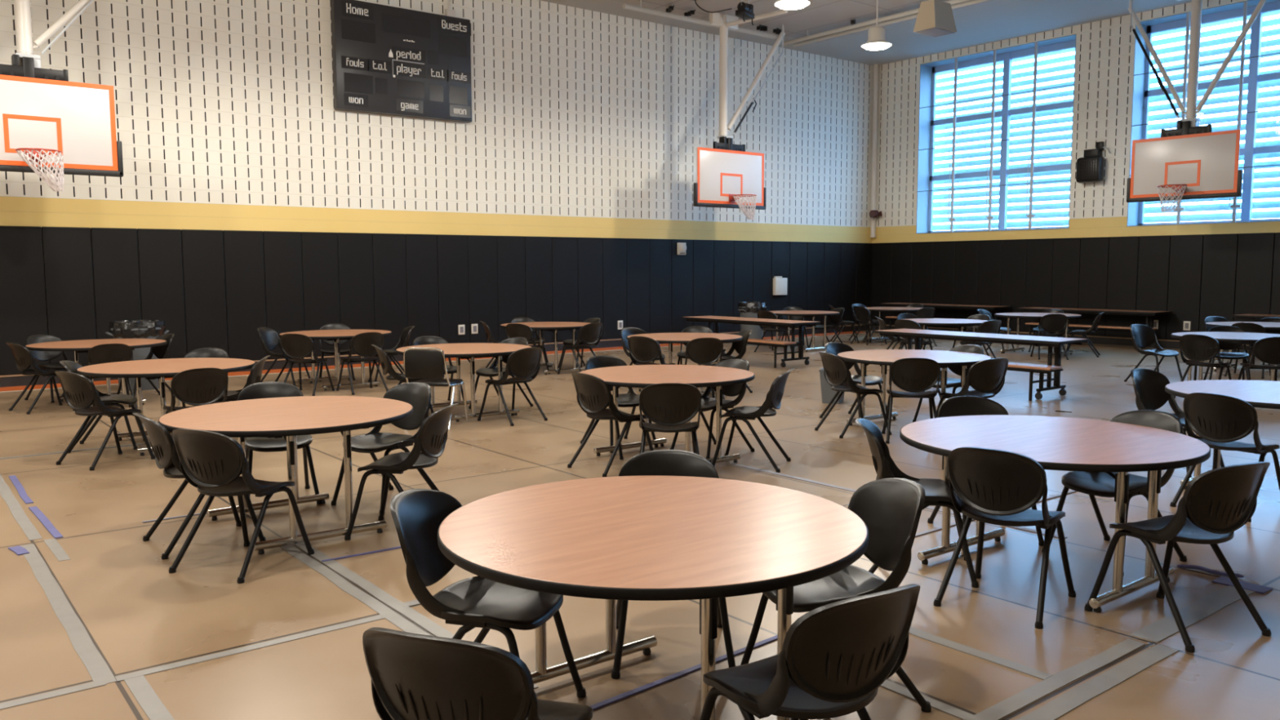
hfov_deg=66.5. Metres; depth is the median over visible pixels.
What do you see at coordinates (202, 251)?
pad
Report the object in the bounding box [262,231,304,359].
pad
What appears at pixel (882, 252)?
pad
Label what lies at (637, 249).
pad
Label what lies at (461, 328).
socket
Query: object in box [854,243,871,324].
pad
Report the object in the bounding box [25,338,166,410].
round table
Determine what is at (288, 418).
round table
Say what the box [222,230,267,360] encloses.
pad
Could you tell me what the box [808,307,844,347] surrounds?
chair
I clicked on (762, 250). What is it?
pad
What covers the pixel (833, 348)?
chair
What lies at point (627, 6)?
rail
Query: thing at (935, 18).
speaker
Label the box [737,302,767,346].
trash can
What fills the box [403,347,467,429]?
chair
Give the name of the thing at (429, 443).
chair
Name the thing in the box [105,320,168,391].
trash can
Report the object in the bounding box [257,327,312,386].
chair
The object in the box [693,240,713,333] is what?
pad
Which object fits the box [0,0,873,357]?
wall
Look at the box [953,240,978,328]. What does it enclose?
pad
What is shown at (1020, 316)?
round table
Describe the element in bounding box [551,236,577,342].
pad
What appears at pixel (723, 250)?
pad
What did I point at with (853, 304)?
chair
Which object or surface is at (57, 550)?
tape
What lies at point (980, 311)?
chair
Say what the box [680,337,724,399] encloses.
chair
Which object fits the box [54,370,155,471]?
chair
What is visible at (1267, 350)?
chair
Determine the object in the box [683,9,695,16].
clamp
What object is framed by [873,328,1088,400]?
table
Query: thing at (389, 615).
tape
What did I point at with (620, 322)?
wall outlet
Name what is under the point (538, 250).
pad
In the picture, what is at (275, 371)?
trim
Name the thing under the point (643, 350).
chair
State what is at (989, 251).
pad
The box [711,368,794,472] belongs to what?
chair
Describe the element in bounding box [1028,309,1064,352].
chair
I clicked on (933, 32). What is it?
grille
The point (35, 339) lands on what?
chair
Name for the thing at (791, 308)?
chair
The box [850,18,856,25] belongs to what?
clamp
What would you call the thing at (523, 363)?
chair
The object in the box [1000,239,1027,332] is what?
pad
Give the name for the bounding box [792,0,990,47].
rail
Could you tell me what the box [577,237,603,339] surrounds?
pad
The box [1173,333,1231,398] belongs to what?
chair
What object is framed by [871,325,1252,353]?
baseboard
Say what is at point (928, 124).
window
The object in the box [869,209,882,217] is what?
fire alarm
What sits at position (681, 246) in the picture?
fire alarm strobe
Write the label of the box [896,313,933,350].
chair
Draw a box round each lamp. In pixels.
[774,0,809,9]
[861,0,891,50]
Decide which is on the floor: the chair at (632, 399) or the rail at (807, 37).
the chair at (632, 399)
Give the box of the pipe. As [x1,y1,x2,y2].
[870,63,878,237]
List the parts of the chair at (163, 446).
backrest, seat, leg, leg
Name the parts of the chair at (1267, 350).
leg, leg, seat, backrest, leg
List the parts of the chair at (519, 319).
backrest, seat, leg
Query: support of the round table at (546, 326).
on the floor
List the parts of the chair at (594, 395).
backrest, seat, leg, leg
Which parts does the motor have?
plate, motor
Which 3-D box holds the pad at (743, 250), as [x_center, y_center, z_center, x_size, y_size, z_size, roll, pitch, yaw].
[2.343,-1.685,22.312,0.605,2.065,0.048,-4,7,-38]
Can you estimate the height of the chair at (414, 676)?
0.809 m
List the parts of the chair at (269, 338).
backrest, leg, seat, leg, leg, leg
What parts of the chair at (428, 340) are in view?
backrest, seat, leg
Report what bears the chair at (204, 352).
on the floor
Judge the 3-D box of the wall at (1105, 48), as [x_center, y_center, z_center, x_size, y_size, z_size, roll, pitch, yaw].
[12.538,-3.332,16.706,0.070,6.680,21.200,-4,7,-38]
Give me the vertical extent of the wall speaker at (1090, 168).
0.830 m
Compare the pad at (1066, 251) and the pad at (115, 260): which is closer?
the pad at (115, 260)
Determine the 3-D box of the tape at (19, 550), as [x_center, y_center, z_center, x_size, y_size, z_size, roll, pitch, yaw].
[-3.628,1.113,5.710,0.202,0.007,0.065,5,7,43]
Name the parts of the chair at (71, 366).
backrest, leg, seat, leg, leg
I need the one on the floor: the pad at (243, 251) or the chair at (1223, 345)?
the chair at (1223, 345)
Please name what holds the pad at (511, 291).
attached to the wall at (584, 123)
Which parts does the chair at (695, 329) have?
seat, backrest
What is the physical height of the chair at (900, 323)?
0.809 m
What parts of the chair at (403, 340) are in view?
leg, leg, seat, backrest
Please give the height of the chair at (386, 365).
0.809 m
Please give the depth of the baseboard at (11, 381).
16.51 m
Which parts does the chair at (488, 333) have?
backrest, leg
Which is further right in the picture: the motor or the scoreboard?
the motor
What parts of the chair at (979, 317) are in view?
backrest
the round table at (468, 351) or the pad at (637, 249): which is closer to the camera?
the round table at (468, 351)
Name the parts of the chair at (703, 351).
seat, backrest, leg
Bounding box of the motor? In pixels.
[735,0,754,25]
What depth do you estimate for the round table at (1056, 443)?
4.95 m
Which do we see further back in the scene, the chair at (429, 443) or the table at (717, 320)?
the table at (717, 320)
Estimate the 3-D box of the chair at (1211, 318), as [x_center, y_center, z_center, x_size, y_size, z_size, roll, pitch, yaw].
[9.456,-0.288,15.799,0.515,0.809,0.639,-1,5,-5]
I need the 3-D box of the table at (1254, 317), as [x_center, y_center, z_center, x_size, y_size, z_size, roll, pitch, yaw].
[11.861,-0.371,16.956,0.925,0.741,2.700,-4,7,-38]
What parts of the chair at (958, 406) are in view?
leg, backrest, leg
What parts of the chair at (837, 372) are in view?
leg, backrest, seat, leg, leg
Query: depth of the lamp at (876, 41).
17.25 m
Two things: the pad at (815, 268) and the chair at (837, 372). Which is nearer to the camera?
the chair at (837, 372)
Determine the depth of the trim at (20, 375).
16.64 m
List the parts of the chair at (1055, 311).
seat, backrest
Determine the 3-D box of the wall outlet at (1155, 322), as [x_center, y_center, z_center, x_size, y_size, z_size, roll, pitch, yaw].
[10.338,-0.714,19.619,0.018,0.180,0.130,-4,7,-38]
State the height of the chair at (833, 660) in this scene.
0.809 m
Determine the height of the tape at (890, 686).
0.005 m
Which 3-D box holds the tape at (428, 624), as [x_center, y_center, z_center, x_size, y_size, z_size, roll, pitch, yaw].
[-1.261,1.187,4.866,0.076,0.004,2.700,-4,7,-38]
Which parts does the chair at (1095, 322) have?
leg, seat, leg, backrest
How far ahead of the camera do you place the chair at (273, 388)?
6.97 m
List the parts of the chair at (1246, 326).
leg, seat, backrest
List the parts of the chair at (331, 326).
leg, seat, backrest, leg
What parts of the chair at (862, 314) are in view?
backrest, seat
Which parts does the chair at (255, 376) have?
seat, backrest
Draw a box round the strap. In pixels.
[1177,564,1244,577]
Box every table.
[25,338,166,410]
[76,357,255,455]
[158,395,413,554]
[279,328,391,391]
[395,342,531,422]
[437,475,868,719]
[500,321,589,374]
[578,364,754,463]
[626,332,742,395]
[681,315,821,368]
[768,310,839,351]
[836,349,991,426]
[862,306,922,343]
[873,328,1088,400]
[880,302,1012,333]
[899,414,1210,613]
[906,318,986,349]
[994,312,1081,355]
[1017,306,1172,349]
[1164,379,1279,489]
[1170,331,1279,381]
[1204,321,1279,371]
[1231,313,1279,355]
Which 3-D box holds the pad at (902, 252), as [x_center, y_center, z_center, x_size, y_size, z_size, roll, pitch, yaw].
[6.537,-1.897,24.404,0.048,2.065,0.605,-4,7,-38]
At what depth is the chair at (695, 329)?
13.83 m
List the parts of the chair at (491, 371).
leg, seat, backrest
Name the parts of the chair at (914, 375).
leg, leg, seat, backrest, leg, leg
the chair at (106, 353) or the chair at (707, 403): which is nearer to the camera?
the chair at (707, 403)
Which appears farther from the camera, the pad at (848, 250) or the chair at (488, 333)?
the pad at (848, 250)
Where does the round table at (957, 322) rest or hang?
on the floor
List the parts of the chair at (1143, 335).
backrest, leg, seat, leg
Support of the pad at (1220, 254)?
attached to the wall at (1105, 48)
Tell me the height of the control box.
0.440 m
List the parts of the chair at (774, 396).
leg, leg, seat, leg, backrest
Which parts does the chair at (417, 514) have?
backrest, leg, leg, seat, leg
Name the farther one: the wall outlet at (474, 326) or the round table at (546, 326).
the wall outlet at (474, 326)
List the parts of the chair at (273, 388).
leg, backrest, seat, leg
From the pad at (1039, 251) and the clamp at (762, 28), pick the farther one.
the pad at (1039, 251)
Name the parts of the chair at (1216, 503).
leg, leg, seat, backrest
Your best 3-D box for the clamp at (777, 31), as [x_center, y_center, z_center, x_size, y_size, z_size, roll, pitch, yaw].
[2.888,-6.913,20.567,0.100,0.100,0.260,4,7,34]
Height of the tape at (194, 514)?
0.008 m
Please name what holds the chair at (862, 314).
on the floor
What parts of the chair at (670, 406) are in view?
leg, seat, backrest, leg, leg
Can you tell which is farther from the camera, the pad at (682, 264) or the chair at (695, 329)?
the pad at (682, 264)
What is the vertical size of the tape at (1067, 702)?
0.004 m
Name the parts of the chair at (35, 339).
leg, backrest, leg, seat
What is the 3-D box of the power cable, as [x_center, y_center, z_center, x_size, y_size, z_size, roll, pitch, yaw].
[1.260,-6.562,17.932,0.812,0.374,0.268,2,6,19]
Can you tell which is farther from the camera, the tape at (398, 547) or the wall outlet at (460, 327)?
the wall outlet at (460, 327)
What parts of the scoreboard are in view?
label plate, label plate, label plate, digit panel, digit panel, label plate, digit panel, digit panel, label plate, label plate, label plate, digit panel, digit panel, digit panel, label plate, digit panel, label plate, digit panel, label plate, label plate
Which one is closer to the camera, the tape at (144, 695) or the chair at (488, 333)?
the tape at (144, 695)
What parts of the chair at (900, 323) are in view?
backrest, seat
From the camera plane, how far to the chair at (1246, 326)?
14.28 m
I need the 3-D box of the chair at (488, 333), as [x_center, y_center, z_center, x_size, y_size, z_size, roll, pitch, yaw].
[-2.202,-0.215,15.411,0.639,0.809,0.515,-1,6,-12]
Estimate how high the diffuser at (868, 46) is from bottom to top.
0.080 m
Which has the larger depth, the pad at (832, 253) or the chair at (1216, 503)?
the pad at (832, 253)
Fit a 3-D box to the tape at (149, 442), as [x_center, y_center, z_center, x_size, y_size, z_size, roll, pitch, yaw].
[-4.885,0.804,8.997,2.300,0.008,0.039,-4,7,-38]
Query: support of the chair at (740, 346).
on the floor
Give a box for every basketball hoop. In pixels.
[0,0,123,191]
[693,8,787,219]
[1126,0,1266,212]
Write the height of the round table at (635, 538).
0.741 m
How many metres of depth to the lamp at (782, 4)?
14.50 m
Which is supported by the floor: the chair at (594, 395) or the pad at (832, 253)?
the chair at (594, 395)
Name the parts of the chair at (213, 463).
backrest, leg, seat, leg, leg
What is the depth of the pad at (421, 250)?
17.39 m
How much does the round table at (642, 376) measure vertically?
0.741 m
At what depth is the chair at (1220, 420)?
6.44 m
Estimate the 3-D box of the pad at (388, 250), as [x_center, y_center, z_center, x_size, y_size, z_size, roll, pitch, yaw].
[-4.361,-1.166,17.057,0.605,2.065,0.048,-4,7,-38]
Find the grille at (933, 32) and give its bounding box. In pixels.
[915,27,954,36]
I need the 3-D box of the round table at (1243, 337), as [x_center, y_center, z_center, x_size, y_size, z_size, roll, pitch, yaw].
[7.692,0.054,12.610,1.506,0.741,1.506,-4,7,-38]
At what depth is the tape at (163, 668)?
4.22 m
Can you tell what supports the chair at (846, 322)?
on the floor
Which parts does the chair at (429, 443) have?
leg, leg, leg, seat, leg, backrest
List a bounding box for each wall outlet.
[457,324,465,334]
[471,324,477,333]
[617,320,622,329]
[1153,320,1158,328]
[1182,320,1191,330]
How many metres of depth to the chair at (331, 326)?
14.64 m
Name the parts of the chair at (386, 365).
backrest, seat, leg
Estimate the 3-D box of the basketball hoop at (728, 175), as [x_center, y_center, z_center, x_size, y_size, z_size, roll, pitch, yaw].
[2.023,-4.864,19.654,1.785,4.083,2.366,0,5,7]
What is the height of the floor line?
0.002 m
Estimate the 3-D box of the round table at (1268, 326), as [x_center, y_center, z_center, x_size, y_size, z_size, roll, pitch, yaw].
[9.529,-0.178,15.001,1.506,0.741,1.506,-4,7,-38]
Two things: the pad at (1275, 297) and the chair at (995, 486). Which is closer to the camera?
the chair at (995, 486)
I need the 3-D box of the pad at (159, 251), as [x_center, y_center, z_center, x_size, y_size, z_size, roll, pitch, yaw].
[-7.234,-0.944,14.804,0.605,2.065,0.048,-4,7,-38]
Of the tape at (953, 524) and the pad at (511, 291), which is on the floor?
the tape at (953, 524)
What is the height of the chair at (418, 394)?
0.809 m
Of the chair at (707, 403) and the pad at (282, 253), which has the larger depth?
the pad at (282, 253)
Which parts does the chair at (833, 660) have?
leg, seat, backrest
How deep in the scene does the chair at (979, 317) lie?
16.96 m
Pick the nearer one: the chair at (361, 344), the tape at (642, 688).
the tape at (642, 688)
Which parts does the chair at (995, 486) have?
leg, backrest, seat, leg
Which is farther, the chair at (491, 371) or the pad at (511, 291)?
the pad at (511, 291)
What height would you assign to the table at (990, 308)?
0.741 m
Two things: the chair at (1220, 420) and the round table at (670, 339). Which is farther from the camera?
the round table at (670, 339)
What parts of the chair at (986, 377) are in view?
leg, seat, backrest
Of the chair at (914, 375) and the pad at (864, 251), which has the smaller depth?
the chair at (914, 375)
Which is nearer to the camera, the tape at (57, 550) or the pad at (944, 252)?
the tape at (57, 550)
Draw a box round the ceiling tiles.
[612,0,993,42]
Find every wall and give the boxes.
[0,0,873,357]
[871,0,1279,243]
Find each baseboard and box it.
[0,324,868,387]
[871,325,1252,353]
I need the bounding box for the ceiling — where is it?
[539,0,1191,65]
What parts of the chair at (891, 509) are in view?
leg, seat, backrest, leg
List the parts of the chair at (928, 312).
backrest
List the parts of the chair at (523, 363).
leg, seat, leg, backrest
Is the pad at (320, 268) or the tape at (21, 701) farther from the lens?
the pad at (320, 268)
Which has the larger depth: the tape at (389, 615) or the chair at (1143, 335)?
the chair at (1143, 335)
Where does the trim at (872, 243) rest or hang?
attached to the wall at (584, 123)
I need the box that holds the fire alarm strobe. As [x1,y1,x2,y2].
[676,242,686,254]
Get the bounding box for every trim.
[0,324,862,377]
[0,331,866,391]
[871,243,872,329]
[886,324,1243,345]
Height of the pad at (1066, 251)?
2.065 m
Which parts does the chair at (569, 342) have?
leg, seat, leg, backrest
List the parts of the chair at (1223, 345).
leg, leg, backrest, seat, leg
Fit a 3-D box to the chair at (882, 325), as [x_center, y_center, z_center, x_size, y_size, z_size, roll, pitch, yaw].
[4.245,-0.322,16.327,0.639,0.809,0.515,0,5,6]
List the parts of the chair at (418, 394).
leg, seat, leg, leg, backrest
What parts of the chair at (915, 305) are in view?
backrest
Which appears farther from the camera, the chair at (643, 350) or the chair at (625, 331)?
the chair at (625, 331)
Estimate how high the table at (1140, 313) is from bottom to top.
0.741 m
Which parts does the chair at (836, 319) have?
seat, backrest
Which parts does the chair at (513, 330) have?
backrest, leg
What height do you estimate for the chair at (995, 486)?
0.809 m
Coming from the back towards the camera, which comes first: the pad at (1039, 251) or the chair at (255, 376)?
the pad at (1039, 251)
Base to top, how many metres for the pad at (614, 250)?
2.065 m
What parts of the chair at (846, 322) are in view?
leg, leg, seat, leg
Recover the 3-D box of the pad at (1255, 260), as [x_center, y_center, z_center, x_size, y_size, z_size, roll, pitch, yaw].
[11.436,-1.325,18.211,0.048,2.065,0.605,-4,7,-38]
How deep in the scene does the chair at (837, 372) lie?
9.50 m
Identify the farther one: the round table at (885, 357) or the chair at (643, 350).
the chair at (643, 350)
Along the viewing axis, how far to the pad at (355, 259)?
16.64 m
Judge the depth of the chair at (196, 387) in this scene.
8.27 m
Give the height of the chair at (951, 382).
0.809 m
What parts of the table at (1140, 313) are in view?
bench seat, leg frame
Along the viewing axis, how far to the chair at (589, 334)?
14.85 m
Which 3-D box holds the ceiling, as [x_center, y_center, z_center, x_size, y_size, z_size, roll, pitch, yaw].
[2.052,-5.920,8.172,27.800,0.150,21.600,-4,7,-38]
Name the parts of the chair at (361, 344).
leg, seat, backrest, leg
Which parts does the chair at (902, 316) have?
backrest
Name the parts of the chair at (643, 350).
backrest, seat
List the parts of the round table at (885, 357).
post, post, post, post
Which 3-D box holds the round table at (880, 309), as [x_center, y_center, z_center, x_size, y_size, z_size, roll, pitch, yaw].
[5.468,-0.748,21.133,1.506,0.741,1.506,-4,7,-38]
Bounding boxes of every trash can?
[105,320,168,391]
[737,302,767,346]
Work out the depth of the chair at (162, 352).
12.54 m
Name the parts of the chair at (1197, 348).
leg, backrest, seat, leg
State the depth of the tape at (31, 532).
6.59 m
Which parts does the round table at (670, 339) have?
post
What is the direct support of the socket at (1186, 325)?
attached to the wall outlet at (1187, 324)
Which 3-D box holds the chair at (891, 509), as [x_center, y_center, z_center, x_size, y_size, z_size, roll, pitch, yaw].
[0.760,0.883,3.742,0.639,0.809,0.515,-2,6,-17]
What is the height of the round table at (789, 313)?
0.741 m
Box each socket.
[459,326,463,333]
[1184,323,1188,328]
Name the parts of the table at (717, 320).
leg frame, bench seat, bench leg, leg frame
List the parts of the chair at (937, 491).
backrest, leg, seat, leg, leg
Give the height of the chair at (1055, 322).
0.809 m
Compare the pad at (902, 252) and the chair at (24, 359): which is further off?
the pad at (902, 252)
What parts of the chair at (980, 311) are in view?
backrest, seat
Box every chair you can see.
[5,342,62,414]
[24,334,81,403]
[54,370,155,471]
[59,360,144,453]
[87,343,137,408]
[116,333,173,396]
[132,412,266,559]
[163,367,228,442]
[168,428,314,583]
[169,347,228,434]
[214,355,270,402]
[237,381,321,512]
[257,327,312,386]
[280,333,334,395]
[318,323,355,380]
[330,382,432,511]
[336,332,388,395]
[344,403,458,540]
[362,626,592,719]
[368,325,414,382]
[371,344,434,413]
[390,488,586,697]
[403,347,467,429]
[412,335,464,405]
[468,337,533,410]
[477,346,547,426]
[479,320,501,368]
[506,323,550,373]
[511,316,550,367]
[557,317,600,368]
[557,322,602,373]
[567,372,653,476]
[580,355,658,453]
[611,449,735,679]
[621,327,665,365]
[626,336,675,393]
[639,382,701,454]
[670,358,755,458]
[676,325,712,364]
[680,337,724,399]
[699,583,919,719]
[701,329,752,393]
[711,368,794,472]
[740,477,931,719]
[754,311,791,351]
[781,306,808,346]
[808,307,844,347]
[814,351,891,438]
[819,342,888,419]
[829,305,858,343]
[848,303,883,341]
[850,306,887,345]
[855,418,978,587]
[875,316,906,366]
[881,357,940,444]
[892,303,925,341]
[894,319,932,350]
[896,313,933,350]
[899,306,937,346]
[912,344,983,422]
[927,395,1044,546]
[933,446,1075,629]
[936,358,1008,417]
[951,314,990,356]
[960,320,1001,358]
[977,309,1015,353]
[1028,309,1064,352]
[1030,313,1068,359]
[1041,409,1186,574]
[1063,311,1104,357]
[1084,461,1271,653]
[1124,324,1182,382]
[1130,368,1224,477]
[1169,392,1279,521]
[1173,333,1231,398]
[1203,315,1249,362]
[1203,325,1248,380]
[1223,322,1271,378]
[1237,337,1279,381]
[1244,317,1279,369]
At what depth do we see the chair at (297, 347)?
12.62 m
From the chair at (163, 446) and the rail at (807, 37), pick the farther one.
the rail at (807, 37)
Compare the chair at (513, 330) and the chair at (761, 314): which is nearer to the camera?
the chair at (513, 330)
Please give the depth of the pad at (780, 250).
23.01 m
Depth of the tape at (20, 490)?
7.25 m
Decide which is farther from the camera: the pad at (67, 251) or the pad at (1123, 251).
the pad at (1123, 251)
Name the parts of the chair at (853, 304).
backrest, leg, seat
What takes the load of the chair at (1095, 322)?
on the floor
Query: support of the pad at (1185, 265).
attached to the wall at (1105, 48)
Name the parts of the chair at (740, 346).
seat, backrest, leg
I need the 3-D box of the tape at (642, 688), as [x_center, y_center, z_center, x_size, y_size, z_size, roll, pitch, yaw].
[0.162,1.268,3.945,1.252,0.007,0.030,-5,7,-41]
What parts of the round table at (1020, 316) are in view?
post, post, post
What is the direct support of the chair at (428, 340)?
on the floor
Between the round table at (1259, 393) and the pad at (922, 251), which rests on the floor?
the round table at (1259, 393)
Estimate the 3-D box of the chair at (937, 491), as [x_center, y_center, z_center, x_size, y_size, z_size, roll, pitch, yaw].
[1.483,0.735,5.279,0.639,0.809,0.515,1,6,14]
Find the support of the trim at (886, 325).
attached to the wall at (1105, 48)
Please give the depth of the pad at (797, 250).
23.40 m
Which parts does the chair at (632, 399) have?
backrest, leg, seat, leg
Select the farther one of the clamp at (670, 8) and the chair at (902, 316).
the clamp at (670, 8)
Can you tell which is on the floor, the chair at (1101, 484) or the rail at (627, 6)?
the chair at (1101, 484)
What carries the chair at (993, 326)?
on the floor
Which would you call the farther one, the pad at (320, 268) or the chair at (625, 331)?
the pad at (320, 268)
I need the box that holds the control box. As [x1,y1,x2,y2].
[773,275,787,295]
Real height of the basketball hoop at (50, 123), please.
4.083 m
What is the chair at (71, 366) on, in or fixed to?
on the floor
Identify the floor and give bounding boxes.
[0,330,1279,719]
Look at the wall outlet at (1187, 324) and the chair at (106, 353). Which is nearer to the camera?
the chair at (106, 353)
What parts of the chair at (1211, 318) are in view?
backrest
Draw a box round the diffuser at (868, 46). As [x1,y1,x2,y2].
[862,42,891,50]
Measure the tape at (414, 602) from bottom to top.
0.004 m
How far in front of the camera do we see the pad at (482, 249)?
18.15 m
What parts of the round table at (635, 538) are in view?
post, post, post, post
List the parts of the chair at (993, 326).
seat, backrest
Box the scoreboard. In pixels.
[330,0,471,122]
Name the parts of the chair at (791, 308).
backrest, leg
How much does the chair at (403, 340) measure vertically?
0.809 m
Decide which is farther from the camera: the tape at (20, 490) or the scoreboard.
the scoreboard
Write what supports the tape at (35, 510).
on the floor
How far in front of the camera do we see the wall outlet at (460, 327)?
17.92 m
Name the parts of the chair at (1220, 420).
leg, backrest, seat, leg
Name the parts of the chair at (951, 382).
leg, seat, leg, backrest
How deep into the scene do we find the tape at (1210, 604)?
4.60 m
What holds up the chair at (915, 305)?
on the floor
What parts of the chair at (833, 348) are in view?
backrest, leg, seat, leg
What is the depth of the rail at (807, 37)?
19.71 m
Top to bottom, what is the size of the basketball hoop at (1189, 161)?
4.068 m
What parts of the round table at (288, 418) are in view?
post, post, post, post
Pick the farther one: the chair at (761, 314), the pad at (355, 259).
the chair at (761, 314)
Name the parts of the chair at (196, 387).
seat, backrest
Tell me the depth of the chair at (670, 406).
7.15 m
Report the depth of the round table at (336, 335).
13.52 m
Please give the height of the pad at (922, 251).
2.065 m
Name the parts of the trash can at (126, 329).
handle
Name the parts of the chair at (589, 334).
leg, seat, leg, backrest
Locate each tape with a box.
[0,442,150,459]
[0,474,42,540]
[0,679,106,710]
[8,475,33,503]
[8,545,29,555]
[28,506,62,538]
[43,538,70,561]
[115,614,385,681]
[124,675,174,719]
[142,511,207,523]
[280,544,431,635]
[294,542,538,688]
[321,546,400,561]
[399,599,420,607]
[590,635,777,710]
[729,462,1066,538]
[880,680,985,719]
[908,626,1052,679]
[915,489,1075,537]
[974,638,1145,719]
[1015,644,1178,719]
[1129,585,1254,643]
[1212,576,1272,594]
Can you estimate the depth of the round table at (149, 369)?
9.04 m
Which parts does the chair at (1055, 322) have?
leg, leg, seat, backrest, leg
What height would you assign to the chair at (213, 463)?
0.809 m
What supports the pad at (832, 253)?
attached to the wall at (584, 123)
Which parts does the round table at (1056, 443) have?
post, post, post, post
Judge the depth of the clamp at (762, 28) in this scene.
20.26 m
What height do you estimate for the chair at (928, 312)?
0.809 m
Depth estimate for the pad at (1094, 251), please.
20.56 m
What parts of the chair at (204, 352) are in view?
backrest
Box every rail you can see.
[622,0,777,39]
[783,0,969,45]
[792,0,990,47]
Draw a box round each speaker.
[913,0,956,36]
[1075,141,1110,183]
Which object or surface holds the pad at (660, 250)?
attached to the wall at (584, 123)
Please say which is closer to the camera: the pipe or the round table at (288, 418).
the round table at (288, 418)
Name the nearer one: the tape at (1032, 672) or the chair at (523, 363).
the tape at (1032, 672)
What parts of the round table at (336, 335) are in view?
post, post, post, post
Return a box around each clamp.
[666,5,674,13]
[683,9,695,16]
[755,24,768,31]
[773,27,781,35]
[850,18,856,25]
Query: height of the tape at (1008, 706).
0.004 m
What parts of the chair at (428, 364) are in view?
backrest, frame, seat, leg, leg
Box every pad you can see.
[0,226,49,375]
[41,226,96,371]
[90,227,141,339]
[137,228,186,358]
[181,229,228,355]
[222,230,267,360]
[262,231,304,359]
[301,231,341,357]
[337,232,374,355]
[372,233,408,350]
[404,234,439,346]
[436,234,469,343]
[466,235,497,342]
[496,235,525,342]
[524,235,552,342]
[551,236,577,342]
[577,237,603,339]
[601,237,626,339]
[626,238,649,333]
[648,239,671,333]
[671,239,693,333]
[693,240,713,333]
[713,240,733,333]
[733,240,752,332]
[752,240,771,328]
[770,240,789,328]
[789,241,807,327]
[806,241,824,327]
[822,242,840,325]
[840,242,856,325]
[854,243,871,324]
[871,242,892,324]
[890,242,912,324]
[911,241,933,327]
[931,240,955,328]
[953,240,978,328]
[976,240,1002,319]
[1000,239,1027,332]
[1024,238,1053,333]
[1049,237,1080,334]
[1077,236,1109,336]
[1105,235,1139,337]
[1135,235,1170,339]
[1165,234,1204,340]
[1199,233,1238,331]
[1233,232,1275,321]
[1270,232,1279,315]
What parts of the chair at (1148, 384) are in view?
backrest, seat, leg, leg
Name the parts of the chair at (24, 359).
backrest, seat, leg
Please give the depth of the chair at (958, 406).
6.22 m
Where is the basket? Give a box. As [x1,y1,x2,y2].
[818,368,844,404]
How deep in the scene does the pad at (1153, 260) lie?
19.58 m
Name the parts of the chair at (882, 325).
backrest, leg, seat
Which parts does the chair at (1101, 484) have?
leg, seat, leg, backrest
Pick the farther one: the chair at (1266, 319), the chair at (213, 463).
the chair at (1266, 319)
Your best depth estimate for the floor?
5.23 m
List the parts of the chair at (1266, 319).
leg, backrest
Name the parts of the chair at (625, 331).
backrest, seat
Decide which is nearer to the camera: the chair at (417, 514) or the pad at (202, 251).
the chair at (417, 514)
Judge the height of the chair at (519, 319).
0.809 m
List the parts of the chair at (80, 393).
backrest, leg, seat, leg, leg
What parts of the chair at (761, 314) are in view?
backrest, leg, seat, leg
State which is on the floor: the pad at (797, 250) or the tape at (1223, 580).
the tape at (1223, 580)
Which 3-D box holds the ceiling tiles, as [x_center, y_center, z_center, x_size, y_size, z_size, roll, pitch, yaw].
[0.916,-5.693,6.720,23.800,0.019,20.300,-4,7,-38]
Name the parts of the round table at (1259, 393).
post, post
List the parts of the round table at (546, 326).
post, post, post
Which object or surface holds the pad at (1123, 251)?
attached to the wall at (1105, 48)
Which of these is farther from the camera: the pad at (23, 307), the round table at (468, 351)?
the pad at (23, 307)
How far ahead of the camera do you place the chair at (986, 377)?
8.95 m
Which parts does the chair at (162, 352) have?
leg, leg, backrest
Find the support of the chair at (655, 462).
on the floor
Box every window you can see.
[915,34,1076,233]
[1126,0,1279,226]
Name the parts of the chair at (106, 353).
backrest, leg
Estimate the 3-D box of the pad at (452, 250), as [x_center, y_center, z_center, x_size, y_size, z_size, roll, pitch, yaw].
[-3.403,-1.240,17.807,0.605,2.065,0.048,-4,7,-38]
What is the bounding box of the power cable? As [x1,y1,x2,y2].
[692,0,731,13]
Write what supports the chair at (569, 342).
on the floor
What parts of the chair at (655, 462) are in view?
leg, backrest, leg, leg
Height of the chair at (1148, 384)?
0.809 m
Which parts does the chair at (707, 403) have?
leg, leg, seat, backrest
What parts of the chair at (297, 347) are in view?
leg, backrest, leg, seat, leg, leg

